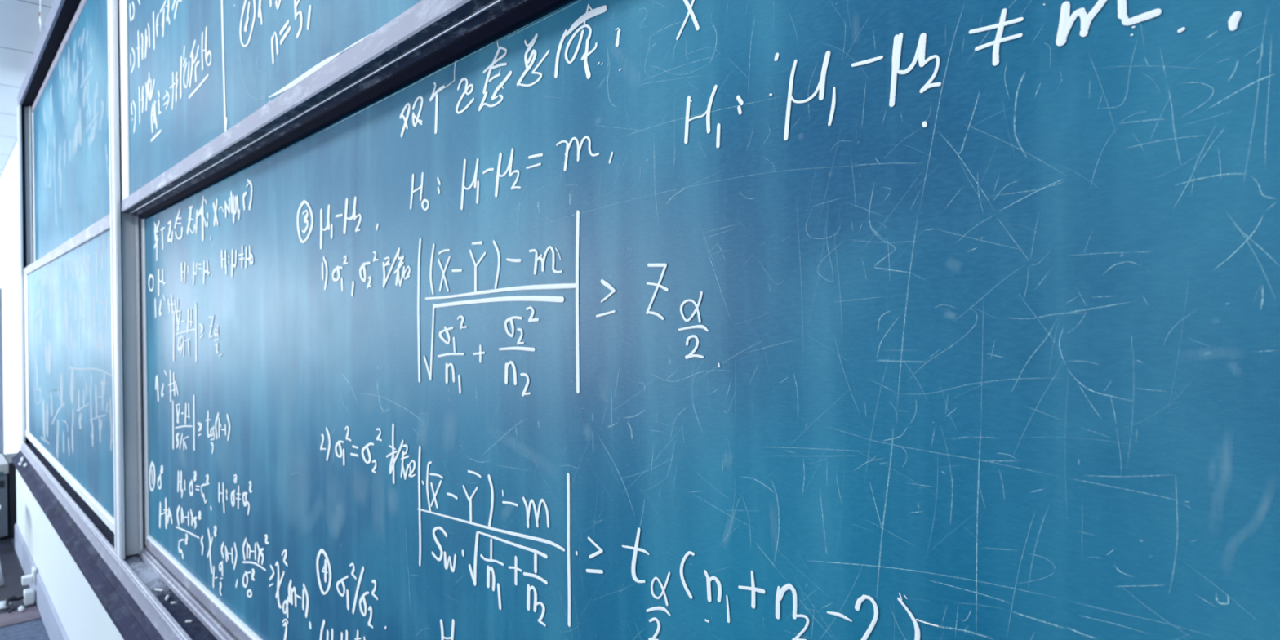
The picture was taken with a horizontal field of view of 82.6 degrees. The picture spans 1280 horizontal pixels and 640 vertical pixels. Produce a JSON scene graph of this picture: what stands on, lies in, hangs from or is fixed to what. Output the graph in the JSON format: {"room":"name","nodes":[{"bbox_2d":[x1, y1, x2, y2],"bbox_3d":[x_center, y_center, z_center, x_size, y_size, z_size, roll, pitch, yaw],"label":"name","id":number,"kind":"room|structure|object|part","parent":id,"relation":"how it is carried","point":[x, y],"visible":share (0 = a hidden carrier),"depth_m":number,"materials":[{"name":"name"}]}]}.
{"room":"classroom","nodes":[
{"label":"classroom","id":0,"kind":"room"},
{"bbox_2d":[0,140,22,453],"bbox_3d":[-3.288,-0.131,4.478,0.150,3.690,21.240,-1,0,-44],"label":"wall","id":1,"kind":"structure","parent":0,"point":[9,201],"depth_m":8.70,"materials":[{"name":"white paint"}]},
{"bbox_2d":[0,288,3,452],"bbox_3d":[-8.917,0.675,10.083,0.087,2.190,1.020,-1,0,-44],"label":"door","id":2,"kind":"structure","parent":1,"relation":"in","point":[1,359],"depth_m":9.74,"materials":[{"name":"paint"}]},
{"bbox_2d":[17,0,81,107],"bbox_3d":[-1.966,-1.765,2.862,0.178,0.102,8.310,-1,0,-44],"label":"frame","id":3,"kind":"object","parent":1,"relation":"attached to","point":[62,12],"visible":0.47,"depth_m":4.56,"materials":[{"name":"metal"}]},
{"bbox_2d":[0,535,37,613],"bbox_3d":[-7.952,1.774,7.350,2.048,0.006,10.340,-1,0,-44],"label":"floor","id":4,"kind":"structure","parent":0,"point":[12,571],"depth_m":4.90,"materials":[{"name":"grey"}]},
{"bbox_2d":[0,505,4,586],"bbox_3d":[-4.374,1.476,4.725,0.359,0.498,0.359,-1,0,-44],"label":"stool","id":5,"kind":"object","parent":4,"relation":"on","point":[2,581],"visible":1,"depth_m":4.72,"materials":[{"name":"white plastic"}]},
{"bbox_3d":[-4.183,1.489,4.724,0.115,0.467,0.034,-1,0,-1],"label":"leg","id":6,"kind":"part","parent":5,"relation":"part of","materials":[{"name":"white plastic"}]},
{"bbox_2d":[0,600,11,608],"bbox_3d":[-3.802,1.700,4.354,0.074,0.032,0.100,-1,0,-44],"label":"paper scrap","id":7,"kind":"object","parent":4,"relation":"on","point":[2,606],"visible":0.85,"depth_m":4.33,"materials":[{"name":"white paper"}]},
{"bbox_2d":[4,587,34,613],"bbox_3d":[-3.704,1.674,4.355,0.132,0.078,0.161,-1,0,-44],"label":"power adapter","id":8,"kind":"object","parent":4,"relation":"on","point":[28,597],"visible":1,"depth_m":4.37,"materials":[{"name":"white plastic"}]},
{"bbox_3d":[-3.738,1.683,4.326,0.083,0.061,0.153,-1,0,-12],"label":"cord","id":9,"kind":"part","parent":8,"relation":"part of","materials":[{"name":"black plastic"}]},
{"bbox_2d":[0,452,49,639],"bbox_3d":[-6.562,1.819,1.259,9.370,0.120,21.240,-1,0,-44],"label":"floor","id":10,"kind":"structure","parent":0,"point":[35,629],"depth_m":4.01,"materials":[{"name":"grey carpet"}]},
{"bbox_2d":[0,453,17,539],"bbox_3d":[-5.342,1.437,5.853,0.640,0.598,0.655,-1,0,-44],"label":"base cabinet","id":11,"kind":"object","parent":10,"relation":"on","point":[7,468],"visible":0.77,"depth_m":5.79,"materials":[{"name":"black metal"}]},
{"bbox_2d":[0,0,53,177],"bbox_3d":[-6.613,-1.991,1.259,9.370,0.120,21.240,-1,0,-44],"label":"ceiling","id":12,"kind":"structure","parent":0,"point":[20,33],"depth_m":5.31,"materials":[{"name":"paint"}]},
{"bbox_2d":[38,0,41,31],"bbox_3d":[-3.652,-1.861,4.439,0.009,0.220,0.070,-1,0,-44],"label":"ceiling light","id":13,"kind":"object","parent":12,"relation":"hanging from","point":[39,14],"visible":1,"depth_m":4.43,"materials":[{"name":"white plastic"}]},
{"bbox_2d":[16,469,124,639],"bbox_3d":[-1.675,1.381,2.567,0.240,0.624,8.440,-1,0,-44],"label":"wall","id":14,"kind":"structure","parent":0,"point":[82,615],"depth_m":3.63,"materials":[{"name":"white paint"}]},
{"bbox_2d":[0,606,41,627],"bbox_3d":[-4.259,1.725,3.562,2.046,0.006,0.240,-1,0,-44],"label":"trim","id":15,"kind":"structure","parent":14,"relation":"attached to","point":[15,617],"depth_m":4.20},
{"bbox_2d":[17,605,24,611],"bbox_3d":[-3.647,1.700,4.297,0.029,0.028,0.069,-1,0,-44],"label":"paper scrap","id":16,"kind":"object","parent":15,"relation":"on","point":[20,608],"visible":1,"depth_m":4.28,"materials":[{"name":"white paper"}]},
{"bbox_2d":[21,566,35,586],"bbox_3d":[-3.693,1.552,4.403,0.062,0.095,0.090,-1,0,-44],"label":"wall socket","id":17,"kind":"object","parent":14,"relation":"attached to","point":[27,580],"visible":1,"depth_m":4.39,"materials":[{"name":"white plastic"}]},
{"bbox_3d":[-3.676,1.552,4.420,0.014,0.095,0.090,-1,0,-44],"label":"socket plate","id":18,"kind":"part","parent":17,"relation":"part of","materials":[{"name":"white plastic"}]},
{"bbox_2d":[14,523,69,639],"bbox_3d":[-1.766,1.594,2.482,0.012,0.200,8.450,-1,0,-44],"label":"baseboard","id":19,"kind":"structure","parent":14,"relation":"attached to","point":[55,628],"depth_m":4.20,"materials":[{"name":"grey paint"}]},
{"bbox_2d":[11,441,238,639],"bbox_3d":[-1.946,0.978,2.833,0.244,0.188,8.292,-1,0,-44],"label":"chalk tray","id":20,"kind":"object","parent":14,"relation":"on","point":[125,588],"visible":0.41,"depth_m":2.75,"materials":[{"name":"metal"}]},
{"bbox_2d":[17,104,34,442],"bbox_3d":[-4.781,-0.360,5.763,0.184,2.627,0.120,-1,0,-44],"label":"frame","id":21,"kind":"object","parent":20,"relation":"on","point":[24,135],"visible":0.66,"depth_m":5.68,"materials":[{"name":"metal"}]},
{"bbox_2d":[23,213,114,533],"bbox_3d":[-3.415,0.232,4.284,0.034,1.305,3.890,-1,0,-44],"label":"chalkboard","id":22,"kind":"object","parent":21,"relation":"attached to","point":[68,371],"visible":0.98,"depth_m":3.76,"materials":[{"name":"metal"}]},
{"bbox_3d":[-3.424,-0.389,4.283,0.026,0.064,3.889,-1,0,-44],"label":"frame rail","id":23,"kind":"part","parent":22,"relation":"part of","materials":[{"name":"metal"}]},
{"bbox_3d":[-3.408,0.860,4.282,0.028,0.048,3.889,-1,0,-44],"label":"frame rail","id":24,"kind":"part","parent":22,"relation":"part of","materials":[{"name":"metal"}]},
{"bbox_2d":[31,0,110,262],"bbox_3d":[-3.388,-1.008,4.327,0.031,1.337,3.890,-1,0,-44],"label":"chalkboard","id":25,"kind":"object","parent":21,"relation":"attached to","point":[70,129],"visible":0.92,"depth_m":4.13,"materials":[{"name":"metal"}]},
{"bbox_3d":[-3.405,-1.655,4.332,0.026,0.042,3.783,-1,0,-44],"label":"frame rail","id":26,"kind":"part","parent":25,"relation":"part of","materials":[{"name":"metal"}]},
{"bbox_2d":[106,0,146,559],"bbox_3d":[-1.978,-0.398,2.889,0.184,2.627,0.120,-1,0,-44],"label":"post","id":27,"kind":"object","parent":20,"relation":"on","point":[125,228],"visible":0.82,"depth_m":2.83,"materials":[{"name":"metal"}]},
{"bbox_2d":[119,0,567,218],"bbox_3d":[-0.587,-1.059,1.391,0.060,1.310,3.972,-1,0,-44],"label":"chalkboard","id":28,"kind":"object","parent":27,"relation":"attached to","point":[210,89],"visible":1,"depth_m":1.69,"materials":[{"name":"metal"}]},
{"bbox_2d":[141,0,1279,639],"bbox_3d":[-0.539,0.183,1.422,0.033,1.345,3.972,-1,0,-44],"label":"chalkboard","id":29,"kind":"object","parent":27,"relation":"attached to","point":[604,319],"visible":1,"depth_m":0.74,"materials":[{"name":"metal"}]},
{"bbox_3d":[-0.545,0.838,1.438,0.032,0.036,3.833,-1,0,-44],"label":"frame rail","id":30,"kind":"part","parent":29,"relation":"part of","materials":[{"name":"metal"}]},
{"bbox_2d":[154,588,164,591],"bbox_3d":[-1.624,0.911,2.462,0.035,0.008,0.008,-1,0,17],"label":"stub","id":31,"kind":"object","parent":20,"relation":"on","point":[155,589],"visible":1,"depth_m":2.46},
{"bbox_2d":[185,619,192,622],"bbox_3d":[-1.359,0.908,2.196,0.018,0.008,0.008,-1,0,-6],"label":"stub","id":32,"kind":"object","parent":20,"relation":"on","point":[187,620],"visible":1,"depth_m":2.19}
]}

